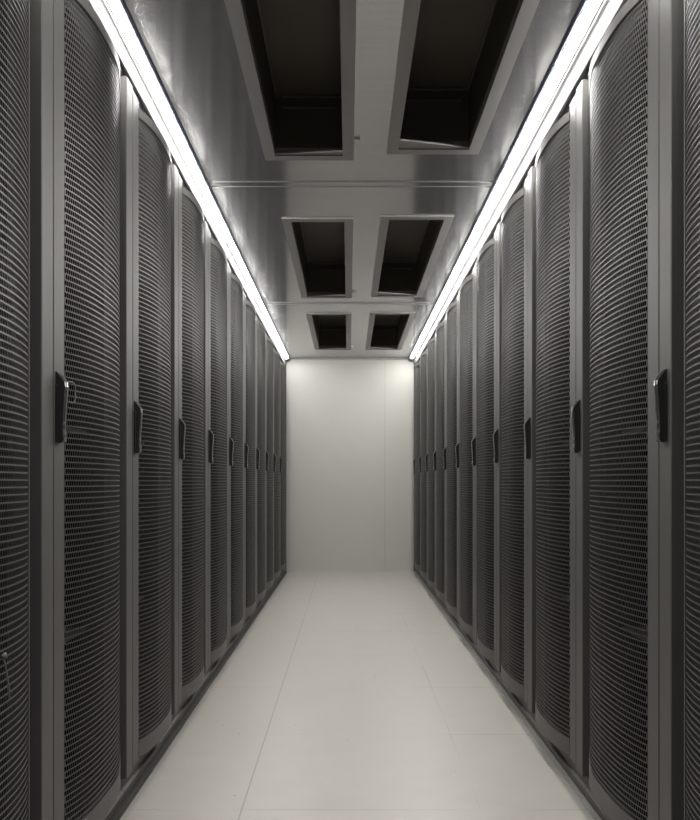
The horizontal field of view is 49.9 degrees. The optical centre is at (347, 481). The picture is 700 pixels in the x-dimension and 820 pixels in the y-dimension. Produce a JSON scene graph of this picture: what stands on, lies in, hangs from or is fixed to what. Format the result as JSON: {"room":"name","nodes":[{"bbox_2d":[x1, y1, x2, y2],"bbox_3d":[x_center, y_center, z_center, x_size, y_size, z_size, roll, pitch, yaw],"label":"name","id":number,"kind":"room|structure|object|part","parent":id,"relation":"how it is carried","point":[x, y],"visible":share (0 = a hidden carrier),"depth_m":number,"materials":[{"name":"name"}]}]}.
{"room":"server room","nodes":[
{"label":"server room","id":0,"kind":"room"},
{"bbox_2d":[286,360,413,570],"bbox_3d":[0.021,-0.175,7.785,1.315,2.200,0.050,0,0,0],"label":"wall","id":1,"kind":"structure","parent":0,"point":[350,423],"depth_m":7.76,"materials":[{"name":"paint"}]},
{"bbox_2d":[288,358,410,359],"bbox_3d":[0.021,-1.268,7.749,1.293,0.013,0.022,0,0,0],"label":"trim","id":2,"kind":"structure","parent":1,"relation":"attached to","point":[288,358],"depth_m":7.75,"materials":[{"name":"paint"}]},
{"bbox_2d":[287,571,413,571],"bbox_3d":[0.021,0.920,7.754,1.311,0.010,0.012,0,0,0],"label":"baseboard","id":3,"kind":"structure","parent":1,"relation":"attached to","point":[287,571],"depth_m":7.75,"materials":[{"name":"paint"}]},
{"bbox_2d":[122,0,582,357],"bbox_3d":[0.020,-1.285,2.420,1.440,0.020,10.840,0,0,0],"label":"ceiling","id":4,"kind":"structure","parent":0,"point":[190,45],"depth_m":3.02,"materials":[{"name":"grey metal"}]},
{"bbox_2d":[88,0,289,364],"bbox_3d":[-0.627,-1.233,3.652,0.067,0.083,8.212,0,0,0],"label":"strip light","id":5,"kind":"object","parent":4,"relation":"hanging from","point":[135,63],"visible":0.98,"depth_m":2.66,"materials":[{"name":"white plastic"}]},
{"bbox_2d":[224,0,359,160],"bbox_3d":[-0.141,-1.385,2.185,0.370,0.249,1.570,0,0,0],"label":"ceiling hatch","id":6,"kind":"object","parent":4,"relation":"hanging from","point":[297,57],"visible":1,"depth_m":2.62,"materials":[{"name":"paint"}]},
{"bbox_2d":[282,218,354,297],"bbox_3d":[-0.136,-1.385,4.415,0.368,0.249,1.570,0,0,0],"label":"ceiling hatch","id":7,"kind":"object","parent":4,"relation":"hanging from","point":[321,249],"visible":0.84,"depth_m":4.72,"materials":[{"name":"paint"}]},
{"bbox_2d":[306,313,352,349],"bbox_3d":[-0.135,-1.385,6.455,0.367,0.249,1.560,0,0,0],"label":"ceiling hatch","id":8,"kind":"object","parent":4,"relation":"hanging from","point":[329,331],"visible":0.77,"depth_m":7.09,"materials":[{"name":"paint"}]},
{"bbox_2d":[264,302,435,302],"bbox_3d":[0.013,-1.274,5.365,1.226,0.002,0.061,0,0,0],"label":"trim","id":9,"kind":"structure","parent":4,"relation":"attached to","point":[264,302],"depth_m":5.34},
{"bbox_2d":[207,181,494,186],"bbox_3d":[0.013,-1.274,3.220,1.226,0.002,0.061,0,0,0],"label":"trim","id":10,"kind":"structure","parent":4,"relation":"attached to","point":[207,181],"depth_m":3.19,"materials":[{"name":"grey metal"}]},
{"bbox_2d":[365,312,415,349],"bbox_3d":[0.339,-1.389,6.445,0.347,0.242,1.580,0,0,0],"label":"ceiling hatch","id":11,"kind":"object","parent":4,"relation":"hanging from","point":[386,330],"visible":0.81,"depth_m":7.03,"materials":[{"name":"paint"}]},
{"bbox_2d":[371,215,453,296],"bbox_3d":[0.332,-1.389,4.385,0.352,0.242,1.570,0,0,0],"label":"ceiling hatch","id":12,"kind":"object","parent":4,"relation":"hanging from","point":[409,247],"visible":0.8,"depth_m":4.64,"materials":[{"name":"paint"}]},
{"bbox_2d":[386,0,539,153],"bbox_3d":[0.327,-1.389,2.130,0.356,0.242,1.570,0,0,0],"label":"ceiling hatch","id":13,"kind":"object","parent":4,"relation":"hanging from","point":[456,60],"visible":1,"depth_m":2.59,"materials":[{"name":"paint"}]},
{"bbox_2d":[408,0,627,365],"bbox_3d":[0.663,-1.233,3.652,0.088,0.083,8.212,0,0,0],"label":"strip light","id":14,"kind":"object","parent":4,"relation":"hanging from","point":[571,64],"visible":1,"depth_m":2.65,"materials":[{"name":"white plastic"}]},
{"bbox_2d":[120,572,593,819],"bbox_3d":[0.000,0.950,2.420,4.400,0.050,10.840,0,0,0],"label":"floor","id":15,"kind":"structure","parent":0,"point":[348,695],"depth_m":2.84,"materials":[{"name":"white tile"}]},
{"bbox_2d":[0,0,28,819],"bbox_3d":[-1.128,-0.122,1.265,1.058,2.094,0.598,0,0,0],"label":"tall cabinet","id":16,"kind":"object","parent":15,"relation":"on","point":[14,14],"visible":1,"depth_m":1.43,"materials":[{"name":"black metal"}]},
{"bbox_3d":[-0.639,-0.157,1.269,0.060,2.004,0.474,0,0,0],"label":"door","id":17,"kind":"part","parent":16,"relation":"part of","materials":[{"name":"grey paint"}]},
{"bbox_2d":[29,0,123,819],"bbox_3d":[-1.133,-0.122,1.865,1.048,2.094,0.598,0,0,0],"label":"tall cabinet","id":18,"kind":"object","parent":15,"relation":"on","point":[74,102],"visible":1,"depth_m":1.75,"materials":[{"name":"black metal"}]},
{"bbox_3d":[-0.660,-0.157,1.598,0.046,2.024,0.060,0,0,0],"label":"frame post","id":19,"kind":"part","parent":18,"relation":"part of","materials":[{"name":"grey metal"}]},
{"bbox_3d":[-0.626,-0.164,1.649,0.021,0.157,0.026,0,0,0],"label":"handle","id":20,"kind":"part","parent":18,"relation":"part of","materials":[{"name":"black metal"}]},
{"bbox_2d":[65,627,86,641],"bbox_3d":[-0.987,0.415,1.860,0.500,0.010,0.530,0,0,0],"label":"shelf","id":21,"kind":"object","parent":18,"relation":"attached to","point":[76,631],"depth_m":2.06,"materials":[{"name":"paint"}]},
{"bbox_2d":[67,427,86,433],"bbox_3d":[-0.987,-0.140,1.860,0.500,0.010,0.530,0,0,0],"label":"shelf","id":22,"kind":"object","parent":18,"relation":"attached to","point":[76,430],"depth_m":2.05,"materials":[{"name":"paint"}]},
{"bbox_3d":[-0.625,-0.162,1.898,0.028,1.907,0.406,0,0,0],"label":"panel","id":23,"kind":"part","parent":18,"relation":"part of","materials":[{"name":"metal"}]},
{"bbox_2d":[120,76,172,798],"bbox_3d":[-1.133,-0.122,2.465,1.048,2.094,0.598,0,0,0],"label":"tall cabinet","id":24,"kind":"object","parent":15,"relation":"on","point":[145,724],"visible":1,"depth_m":2.37,"materials":[{"name":"black metal"}]},
{"bbox_3d":[-0.660,-0.157,2.198,0.046,2.024,0.060,0,0,0],"label":"frame post","id":25,"kind":"part","parent":24,"relation":"part of","materials":[{"name":"grey metal"}]},
{"bbox_3d":[-0.626,-0.164,2.249,0.021,0.157,0.026,0,0,0],"label":"handle","id":26,"kind":"part","parent":24,"relation":"part of","materials":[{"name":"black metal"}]},
{"bbox_3d":[-0.639,-0.157,2.469,0.060,2.004,0.474,0,0,0],"label":"door","id":27,"kind":"part","parent":24,"relation":"part of","materials":[{"name":"grey paint"}]},
{"bbox_3d":[-0.625,-0.162,2.498,0.028,1.907,0.406,0,0,0],"label":"panel","id":28,"kind":"part","parent":24,"relation":"part of","materials":[{"name":"metal"}]},
{"bbox_2d":[161,164,203,728],"bbox_3d":[-1.133,-0.122,3.065,1.048,2.094,0.598,0,0,0],"label":"tall cabinet","id":29,"kind":"object","parent":15,"relation":"on","point":[186,684],"visible":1,"depth_m":2.98,"materials":[{"name":"black metal"}]},
{"bbox_3d":[-0.660,-0.157,2.798,0.046,2.024,0.060,0,0,0],"label":"frame post","id":30,"kind":"part","parent":29,"relation":"part of","materials":[{"name":"grey metal"}]},
{"bbox_3d":[-0.626,-0.164,2.849,0.021,0.157,0.026,0,0,0],"label":"handle","id":31,"kind":"part","parent":29,"relation":"part of","materials":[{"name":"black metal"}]},
{"bbox_3d":[-0.639,-0.157,3.069,0.060,2.004,0.474,0,0,0],"label":"door","id":32,"kind":"part","parent":29,"relation":"part of","materials":[{"name":"grey paint"}]},
{"bbox_3d":[-0.625,-0.162,3.098,0.028,1.907,0.406,0,0,0],"label":"panel","id":33,"kind":"part","parent":29,"relation":"part of","materials":[{"name":"metal"}]},
{"bbox_2d":[195,221,226,684],"bbox_3d":[-1.133,-0.122,3.665,1.048,2.094,0.598,0,0,0],"label":"tall cabinet","id":34,"kind":"object","parent":15,"relation":"on","point":[215,258],"visible":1,"depth_m":3.57,"materials":[{"name":"black metal"}]},
{"bbox_3d":[-0.660,-0.157,3.398,0.046,2.024,0.060,0,0,0],"label":"frame post","id":35,"kind":"part","parent":34,"relation":"part of","materials":[{"name":"grey metal"}]},
{"bbox_3d":[-0.626,-0.164,3.449,0.021,0.157,0.026,0,0,0],"label":"handle","id":36,"kind":"part","parent":34,"relation":"part of","materials":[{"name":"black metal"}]},
{"bbox_3d":[-0.639,-0.157,3.669,0.060,2.004,0.474,0,0,0],"label":"door","id":37,"kind":"part","parent":34,"relation":"part of","materials":[{"name":"grey paint"}]},
{"bbox_3d":[-0.625,-0.162,3.698,0.028,1.907,0.406,0,0,0],"label":"panel","id":38,"kind":"part","parent":34,"relation":"part of","materials":[{"name":"metal"}]},
{"bbox_2d":[218,261,242,653],"bbox_3d":[-1.133,-0.122,4.265,1.048,2.094,0.598,0,0,0],"label":"tall cabinet","id":39,"kind":"object","parent":15,"relation":"on","point":[233,627],"visible":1,"depth_m":4.18,"materials":[{"name":"black metal"}]},
{"bbox_3d":[-0.660,-0.157,3.998,0.046,2.024,0.060,0,0,0],"label":"frame post","id":40,"kind":"part","parent":39,"relation":"part of","materials":[{"name":"black metal"}]},
{"bbox_3d":[-0.626,-0.164,4.049,0.021,0.157,0.026,0,0,0],"label":"handle","id":41,"kind":"part","parent":39,"relation":"part of","materials":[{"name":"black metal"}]},
{"bbox_3d":[-0.639,-0.157,4.269,0.060,2.004,0.474,0,0,0],"label":"door","id":42,"kind":"part","parent":39,"relation":"part of","materials":[{"name":"grey paint"}]},
{"bbox_3d":[-0.625,-0.162,4.298,0.028,1.907,0.406,0,0,0],"label":"panel","id":43,"kind":"part","parent":39,"relation":"part of","materials":[{"name":"metal"}]},
{"bbox_2d":[235,290,255,631],"bbox_3d":[-1.133,-0.122,4.865,1.048,2.094,0.598,0,0,0],"label":"tall cabinet","id":44,"kind":"object","parent":15,"relation":"on","point":[248,307],"visible":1,"depth_m":4.77,"materials":[{"name":"black metal"}]},
{"bbox_3d":[-0.660,-0.157,4.598,0.046,2.024,0.060,0,0,0],"label":"frame post","id":45,"kind":"part","parent":44,"relation":"part of","materials":[{"name":"grey metal"}]},
{"bbox_3d":[-0.626,-0.164,4.649,0.021,0.157,0.026,0,0,0],"label":"handle","id":46,"kind":"part","parent":44,"relation":"part of","materials":[{"name":"black metal"}]},
{"bbox_3d":[-0.639,-0.157,4.869,0.060,2.004,0.474,0,0,0],"label":"door","id":47,"kind":"part","parent":44,"relation":"part of","materials":[{"name":"grey paint"}]},
{"bbox_3d":[-0.625,-0.162,4.898,0.028,1.907,0.406,0,0,0],"label":"panel","id":48,"kind":"part","parent":44,"relation":"part of","materials":[{"name":"metal"}]},
{"bbox_2d":[248,314,265,614],"bbox_3d":[-1.133,-0.122,5.465,1.048,2.094,0.598,0,0,0],"label":"tall cabinet","id":49,"kind":"object","parent":15,"relation":"on","point":[259,452],"visible":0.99,"depth_m":5.36,"materials":[{"name":"black metal"}]},
{"bbox_3d":[-0.660,-0.157,5.198,0.046,2.024,0.060,0,0,0],"label":"frame post","id":50,"kind":"part","parent":49,"relation":"part of","materials":[{"name":"black metal"}]},
{"bbox_3d":[-0.626,-0.164,5.249,0.021,0.157,0.026,0,0,0],"label":"handle","id":51,"kind":"part","parent":49,"relation":"part of","materials":[{"name":"black metal"}]},
{"bbox_3d":[-0.639,-0.157,5.469,0.060,2.004,0.474,0,0,0],"label":"door","id":52,"kind":"part","parent":49,"relation":"part of","materials":[{"name":"grey paint"}]},
{"bbox_3d":[-0.625,-0.162,5.498,0.028,1.907,0.406,0,0,0],"label":"panel","id":53,"kind":"part","parent":49,"relation":"part of","materials":[{"name":"metal"}]},
{"bbox_2d":[258,330,273,599],"bbox_3d":[-1.133,-0.122,6.065,1.048,2.094,0.598,0,0,0],"label":"tall cabinet","id":54,"kind":"object","parent":15,"relation":"on","point":[268,342],"visible":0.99,"depth_m":5.96,"materials":[{"name":"black metal"}]},
{"bbox_3d":[-0.660,-0.157,5.798,0.046,2.024,0.060,0,0,0],"label":"frame post","id":55,"kind":"part","parent":54,"relation":"part of","materials":[{"name":"black metal"}]},
{"bbox_3d":[-0.626,-0.164,5.849,0.021,0.157,0.026,0,0,0],"label":"handle","id":56,"kind":"part","parent":54,"relation":"part of","materials":[{"name":"black metal"}]},
{"bbox_3d":[-0.639,-0.157,6.069,0.060,2.004,0.474,0,0,0],"label":"door","id":57,"kind":"part","parent":54,"relation":"part of","materials":[{"name":"grey paint"}]},
{"bbox_3d":[-0.625,-0.162,6.098,0.028,1.907,0.406,0,0,0],"label":"panel","id":58,"kind":"part","parent":54,"relation":"part of","materials":[{"name":"metal"}]},
{"bbox_2d":[267,346,279,588],"bbox_3d":[-1.133,-0.122,6.665,1.048,2.094,0.598,0,0,0],"label":"tall cabinet","id":59,"kind":"object","parent":15,"relation":"on","point":[276,456],"visible":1,"depth_m":6.59,"materials":[{"name":"black metal"}]},
{"bbox_3d":[-0.660,-0.157,6.398,0.046,2.024,0.060,0,0,0],"label":"frame post","id":60,"kind":"part","parent":59,"relation":"part of","materials":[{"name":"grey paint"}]},
{"bbox_3d":[-0.626,-0.164,6.449,0.021,0.157,0.026,0,0,0],"label":"handle","id":61,"kind":"part","parent":59,"relation":"part of","materials":[{"name":"black metal"}]},
{"bbox_3d":[-0.639,-0.157,6.669,0.060,2.004,0.474,0,0,0],"label":"door","id":62,"kind":"part","parent":59,"relation":"part of","materials":[{"name":"grey paint"}]},
{"bbox_3d":[-0.625,-0.162,6.698,0.028,1.907,0.406,0,0,0],"label":"panel","id":63,"kind":"part","parent":59,"relation":"part of","materials":[{"name":"metal"}]},
{"bbox_2d":[274,357,285,578],"bbox_3d":[-1.133,-0.122,7.265,1.048,2.094,0.598,0,0,0],"label":"tall cabinet","id":64,"kind":"object","parent":15,"relation":"on","point":[282,365],"visible":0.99,"depth_m":7.19,"materials":[{"name":"black metal"}]},
{"bbox_3d":[-0.660,-0.157,6.998,0.046,2.024,0.060,0,0,0],"label":"frame post","id":65,"kind":"part","parent":64,"relation":"part of","materials":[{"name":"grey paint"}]},
{"bbox_3d":[-0.626,-0.164,7.049,0.021,0.157,0.026,0,0,0],"label":"handle","id":66,"kind":"part","parent":64,"relation":"part of","materials":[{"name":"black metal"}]},
{"bbox_3d":[-0.625,-0.162,7.298,0.028,1.907,0.406,0,0,0],"label":"panel","id":67,"kind":"part","parent":64,"relation":"part of","materials":[{"name":"metal"}]},
{"bbox_3d":[-0.639,-0.157,7.269,0.060,2.004,0.474,0,0,0],"label":"door","id":68,"kind":"part","parent":64,"relation":"part of","materials":[{"name":"grey paint"}]},
{"bbox_2d":[280,368,285,571],"bbox_3d":[-0.889,-0.120,7.663,0.496,2.090,0.194,0,0,0],"label":"server rack","id":69,"kind":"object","parent":15,"relation":"on","point":[280,368],"depth_m":7.72,"materials":[{"name":"black metal"}]},
{"bbox_2d":[413,369,419,571],"bbox_3d":[1.179,-0.122,7.670,1.042,2.094,0.173,0,0,0],"label":"tall cabinet","id":70,"kind":"object","parent":15,"relation":"on","point":[414,369],"visible":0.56,"depth_m":7.70,"materials":[{"name":"black metal"}]},
{"bbox_3d":[0.696,-0.157,7.702,0.032,2.004,0.103,0,0,0],"label":"door","id":71,"kind":"part","parent":70,"relation":"part of","materials":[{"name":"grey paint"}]},
{"bbox_3d":[0.703,-0.157,7.616,0.046,2.024,0.060,0,0,0],"label":"frame post","id":72,"kind":"part","parent":70,"relation":"part of","materials":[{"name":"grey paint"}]},
{"bbox_2d":[415,358,426,579],"bbox_3d":[1.176,-0.122,7.283,1.048,2.094,0.598,0,0,0],"label":"tall cabinet","id":73,"kind":"object","parent":15,"relation":"on","point":[418,364],"visible":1,"depth_m":7.18,"materials":[{"name":"black metal"}]},
{"bbox_3d":[0.668,-0.162,7.316,0.028,1.907,0.406,0,0,0],"label":"panel","id":74,"kind":"part","parent":73,"relation":"part of","materials":[{"name":"metal"}]},
{"bbox_3d":[0.682,-0.157,7.287,0.060,2.004,0.474,0,0,0],"label":"door","id":75,"kind":"part","parent":73,"relation":"part of","materials":[{"name":"grey paint"}]},
{"bbox_3d":[0.669,-0.164,7.014,0.021,0.157,0.026,0,0,0],"label":"handle","id":76,"kind":"part","parent":73,"relation":"part of","materials":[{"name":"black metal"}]},
{"bbox_3d":[0.703,-0.157,7.016,0.046,2.024,0.060,0,0,0],"label":"frame post","id":77,"kind":"part","parent":73,"relation":"part of","materials":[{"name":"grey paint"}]},
{"bbox_2d":[420,345,433,588],"bbox_3d":[1.176,-0.122,6.683,1.048,2.094,0.598,0,0,0],"label":"tall cabinet","id":78,"kind":"object","parent":15,"relation":"on","point":[424,458],"visible":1,"depth_m":6.60,"materials":[{"name":"black metal"}]},
{"bbox_3d":[0.682,-0.157,6.687,0.060,2.004,0.474,0,0,0],"label":"door","id":79,"kind":"part","parent":78,"relation":"part of","materials":[{"name":"grey paint"}]},
{"bbox_3d":[0.668,-0.162,6.716,0.028,1.907,0.406,0,0,0],"label":"panel","id":80,"kind":"part","parent":78,"relation":"part of","materials":[{"name":"metal"}]},
{"bbox_3d":[0.669,-0.164,6.414,0.021,0.157,0.026,0,0,0],"label":"handle","id":81,"kind":"part","parent":78,"relation":"part of","materials":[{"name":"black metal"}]},
{"bbox_3d":[0.703,-0.157,6.416,0.046,2.024,0.060,0,0,0],"label":"frame post","id":82,"kind":"part","parent":78,"relation":"part of","materials":[{"name":"black metal"}]},
{"bbox_2d":[427,331,442,599],"bbox_3d":[1.176,-0.122,6.083,1.048,2.094,0.598,0,0,0],"label":"tall cabinet","id":83,"kind":"object","parent":15,"relation":"on","point":[431,456],"visible":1,"depth_m":5.99,"materials":[{"name":"black metal"}]},
{"bbox_3d":[0.682,-0.157,6.087,0.060,2.004,0.474,0,0,0],"label":"door","id":84,"kind":"part","parent":83,"relation":"part of","materials":[{"name":"grey paint"}]},
{"bbox_3d":[0.668,-0.162,6.116,0.028,1.907,0.406,0,0,0],"label":"panel","id":85,"kind":"part","parent":83,"relation":"part of","materials":[{"name":"metal"}]},
{"bbox_3d":[0.669,-0.164,5.814,0.021,0.157,0.026,0,0,0],"label":"handle","id":86,"kind":"part","parent":83,"relation":"part of","materials":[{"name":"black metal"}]},
{"bbox_2d":[436,315,453,613],"bbox_3d":[1.176,-0.122,5.483,1.048,2.094,0.598,0,0,0],"label":"tall cabinet","id":87,"kind":"object","parent":15,"relation":"on","point":[442,595],"visible":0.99,"depth_m":5.39,"materials":[{"name":"black metal"}]},
{"bbox_3d":[0.668,-0.162,5.516,0.028,1.907,0.406,0,0,0],"label":"panel","id":88,"kind":"part","parent":87,"relation":"part of","materials":[{"name":"metal"}]},
{"bbox_3d":[0.682,-0.157,5.487,0.060,2.004,0.474,0,0,0],"label":"door","id":89,"kind":"part","parent":87,"relation":"part of","materials":[{"name":"grey paint"}]},
{"bbox_3d":[0.669,-0.164,5.214,0.021,0.157,0.026,0,0,0],"label":"handle","id":90,"kind":"part","parent":87,"relation":"part of","materials":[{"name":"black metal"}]},
{"bbox_3d":[0.703,-0.157,5.216,0.046,2.024,0.060,0,0,0],"label":"frame post","id":91,"kind":"part","parent":87,"relation":"part of","materials":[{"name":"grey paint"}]},
{"bbox_2d":[446,290,467,631],"bbox_3d":[1.176,-0.122,4.883,1.048,2.094,0.598,0,0,0],"label":"tall cabinet","id":92,"kind":"object","parent":15,"relation":"on","point":[453,308],"visible":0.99,"depth_m":4.79,"materials":[{"name":"black metal"}]},
{"bbox_3d":[0.682,-0.157,4.887,0.060,2.004,0.474,0,0,0],"label":"door","id":93,"kind":"part","parent":92,"relation":"part of","materials":[{"name":"grey paint"}]},
{"bbox_3d":[0.668,-0.162,4.916,0.028,1.907,0.406,0,0,0],"label":"panel","id":94,"kind":"part","parent":92,"relation":"part of","materials":[{"name":"metal"}]},
{"bbox_3d":[0.669,-0.164,4.614,0.021,0.157,0.026,0,0,0],"label":"handle","id":95,"kind":"part","parent":92,"relation":"part of","materials":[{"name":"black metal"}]},
{"bbox_3d":[0.703,-0.157,4.616,0.046,2.024,0.060,0,0,0],"label":"frame post","id":96,"kind":"part","parent":92,"relation":"part of","materials":[{"name":"grey metal"}]},
{"bbox_2d":[460,261,485,653],"bbox_3d":[1.176,-0.122,4.283,1.048,2.094,0.598,0,0,0],"label":"tall cabinet","id":97,"kind":"object","parent":15,"relation":"on","point":[469,627],"visible":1,"depth_m":4.20,"materials":[{"name":"black metal"}]},
{"bbox_3d":[0.668,-0.162,4.316,0.028,1.907,0.406,0,0,0],"label":"panel","id":98,"kind":"part","parent":97,"relation":"part of","materials":[{"name":"metal"}]},
{"bbox_3d":[0.682,-0.157,4.287,0.060,2.004,0.474,0,0,0],"label":"door","id":99,"kind":"part","parent":97,"relation":"part of","materials":[{"name":"grey paint"}]},
{"bbox_3d":[0.669,-0.164,4.014,0.021,0.157,0.026,0,0,0],"label":"handle","id":100,"kind":"part","parent":97,"relation":"part of","materials":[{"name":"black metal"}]},
{"bbox_3d":[0.703,-0.157,4.016,0.046,2.024,0.060,0,0,0],"label":"frame post","id":101,"kind":"part","parent":97,"relation":"part of","materials":[{"name":"black metal"}]},
{"bbox_2d":[477,222,509,684],"bbox_3d":[1.176,-0.122,3.683,1.048,2.094,0.598,0,0,0],"label":"tall cabinet","id":102,"kind":"object","parent":15,"relation":"on","point":[489,651],"visible":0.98,"depth_m":3.56,"materials":[{"name":"black metal"}]},
{"bbox_3d":[0.668,-0.162,3.716,0.028,1.907,0.406,0,0,0],"label":"panel","id":103,"kind":"part","parent":102,"relation":"part of","materials":[{"name":"metal"}]},
{"bbox_3d":[0.682,-0.157,3.687,0.060,2.004,0.474,0,0,0],"label":"door","id":104,"kind":"part","parent":102,"relation":"part of","materials":[{"name":"grey paint"}]},
{"bbox_3d":[0.669,-0.164,3.414,0.021,0.157,0.026,0,0,0],"label":"handle","id":105,"kind":"part","parent":102,"relation":"part of","materials":[{"name":"black metal"}]},
{"bbox_3d":[0.703,-0.157,3.416,0.046,2.024,0.060,0,0,0],"label":"frame post","id":106,"kind":"part","parent":102,"relation":"part of","materials":[{"name":"grey metal"}]},
{"bbox_2d":[501,166,545,728],"bbox_3d":[1.176,-0.122,3.083,1.048,2.094,0.598,0,0,0],"label":"tall cabinet","id":107,"kind":"object","parent":15,"relation":"on","point":[518,218],"visible":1,"depth_m":2.97,"materials":[{"name":"black metal"}]},
{"bbox_3d":[0.668,-0.162,3.116,0.028,1.907,0.406,0,0,0],"label":"panel","id":108,"kind":"part","parent":107,"relation":"part of","materials":[{"name":"metal"}]},
{"bbox_3d":[0.682,-0.157,3.087,0.060,2.004,0.474,0,0,0],"label":"door","id":109,"kind":"part","parent":107,"relation":"part of","materials":[{"name":"grey paint"}]},
{"bbox_3d":[0.669,-0.164,2.814,0.021,0.157,0.026,0,0,0],"label":"handle","id":110,"kind":"part","parent":107,"relation":"part of","materials":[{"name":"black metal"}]},
{"bbox_3d":[0.703,-0.157,2.816,0.046,2.024,0.060,0,0,0],"label":"frame post","id":111,"kind":"part","parent":107,"relation":"part of","materials":[{"name":"grey metal"}]},
{"bbox_2d":[534,79,588,795],"bbox_3d":[1.176,-0.122,2.483,1.048,2.094,0.598,0,0,0],"label":"tall cabinet","id":112,"kind":"object","parent":15,"relation":"on","point":[562,158],"visible":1,"depth_m":2.38,"materials":[{"name":"black metal"}]},
{"bbox_3d":[0.668,-0.162,2.516,0.028,1.907,0.406,0,0,0],"label":"panel","id":113,"kind":"part","parent":112,"relation":"part of","materials":[{"name":"metal"}]},
{"bbox_3d":[0.682,-0.157,2.487,0.060,2.004,0.474,0,0,0],"label":"door","id":114,"kind":"part","parent":112,"relation":"part of","materials":[{"name":"grey paint"}]},
{"bbox_3d":[0.669,-0.164,2.214,0.021,0.157,0.026,0,0,0],"label":"handle","id":115,"kind":"part","parent":112,"relation":"part of","materials":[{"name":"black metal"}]},
{"bbox_3d":[0.703,-0.157,2.216,0.046,2.024,0.060,0,0,0],"label":"frame post","id":116,"kind":"part","parent":112,"relation":"part of","materials":[{"name":"grey metal"}]},
{"bbox_2d":[585,0,683,819],"bbox_3d":[1.176,-0.122,1.883,1.048,2.094,0.598,0,0,0],"label":"tall cabinet","id":117,"kind":"object","parent":15,"relation":"on","point":[636,71],"visible":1,"depth_m":1.77,"materials":[{"name":"black metal"}]},
{"bbox_3d":[0.668,-0.162,1.916,0.028,1.907,0.406,0,0,0],"label":"panel","id":118,"kind":"part","parent":117,"relation":"part of","materials":[{"name":"metal"}]},
{"bbox_2d":[622,626,647,642],"bbox_3d":[1.030,0.415,1.878,0.500,0.010,0.530,0,0,0],"label":"shelf","id":119,"kind":"object","parent":117,"relation":"attached to","point":[622,626],"depth_m":2.08,"materials":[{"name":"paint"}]},
{"bbox_2d":[622,426,647,434],"bbox_3d":[1.030,-0.140,1.878,0.500,0.010,0.530,0,0,0],"label":"shelf","id":120,"kind":"object","parent":117,"relation":"attached to","point":[632,430],"depth_m":2.06,"materials":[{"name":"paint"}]},
{"bbox_3d":[0.669,-0.164,1.614,0.021,0.157,0.026,0,0,0],"label":"handle","id":121,"kind":"part","parent":117,"relation":"part of","materials":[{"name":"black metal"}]},
{"bbox_3d":[0.703,-0.157,1.616,0.046,2.024,0.060,0,0,0],"label":"frame post","id":122,"kind":"part","parent":117,"relation":"part of","materials":[{"name":"grey metal"}]},
{"bbox_2d":[684,0,699,819],"bbox_3d":[1.176,-0.122,1.283,1.048,2.094,0.598,0,0,0],"label":"tall cabinet","id":123,"kind":"object","parent":15,"relation":"on","point":[691,7],"visible":1,"depth_m":1.48,"materials":[{"name":"black metal"}]},
{"bbox_3d":[0.705,-0.175,-1.010,0.050,2.200,3.980,0,0,0],"label":"wall","id":124,"kind":"structure","parent":0,"visible":0},
{"bbox_2d":[419,72,588,361],"bbox_3d":[0.733,-1.225,4.360,0.015,0.100,6.800,0,0,0],"label":"trim","id":125,"kind":"structure","parent":124,"relation":"attached to","point":[587,76],"depth_m":3.11,"materials":[{"name":"grey metal"}]},
{"bbox_2d":[414,570,601,819],"bbox_3d":[0.679,0.917,4.359,0.010,0.016,6.799,0,0,0],"label":"baseboard","id":126,"kind":"structure","parent":124,"relation":"attached to","point":[587,805],"depth_m":2.79,"materials":[{"name":"metal"}]},
{"bbox_3d":[-0.662,-0.175,-1.020,0.050,2.200,3.960,0,0,0],"label":"wall","id":127,"kind":"structure","parent":0,"visible":0},
{"bbox_2d":[65,1,281,361],"bbox_3d":[-0.690,-1.225,4.360,0.015,0.100,6.800,0,0,0],"label":"trim","id":128,"kind":"structure","parent":127,"relation":"attached to","point":[121,71],"depth_m":2.51,"materials":[{"name":"grey metal"}]},
{"bbox_2d":[110,571,286,819],"bbox_3d":[-0.633,0.917,4.359,0.016,0.016,6.799,0,0,0],"label":"baseboard","id":129,"kind":"structure","parent":127,"relation":"attached to","point":[122,808],"depth_m":2.79,"materials":[{"name":"paint"}]}
]}

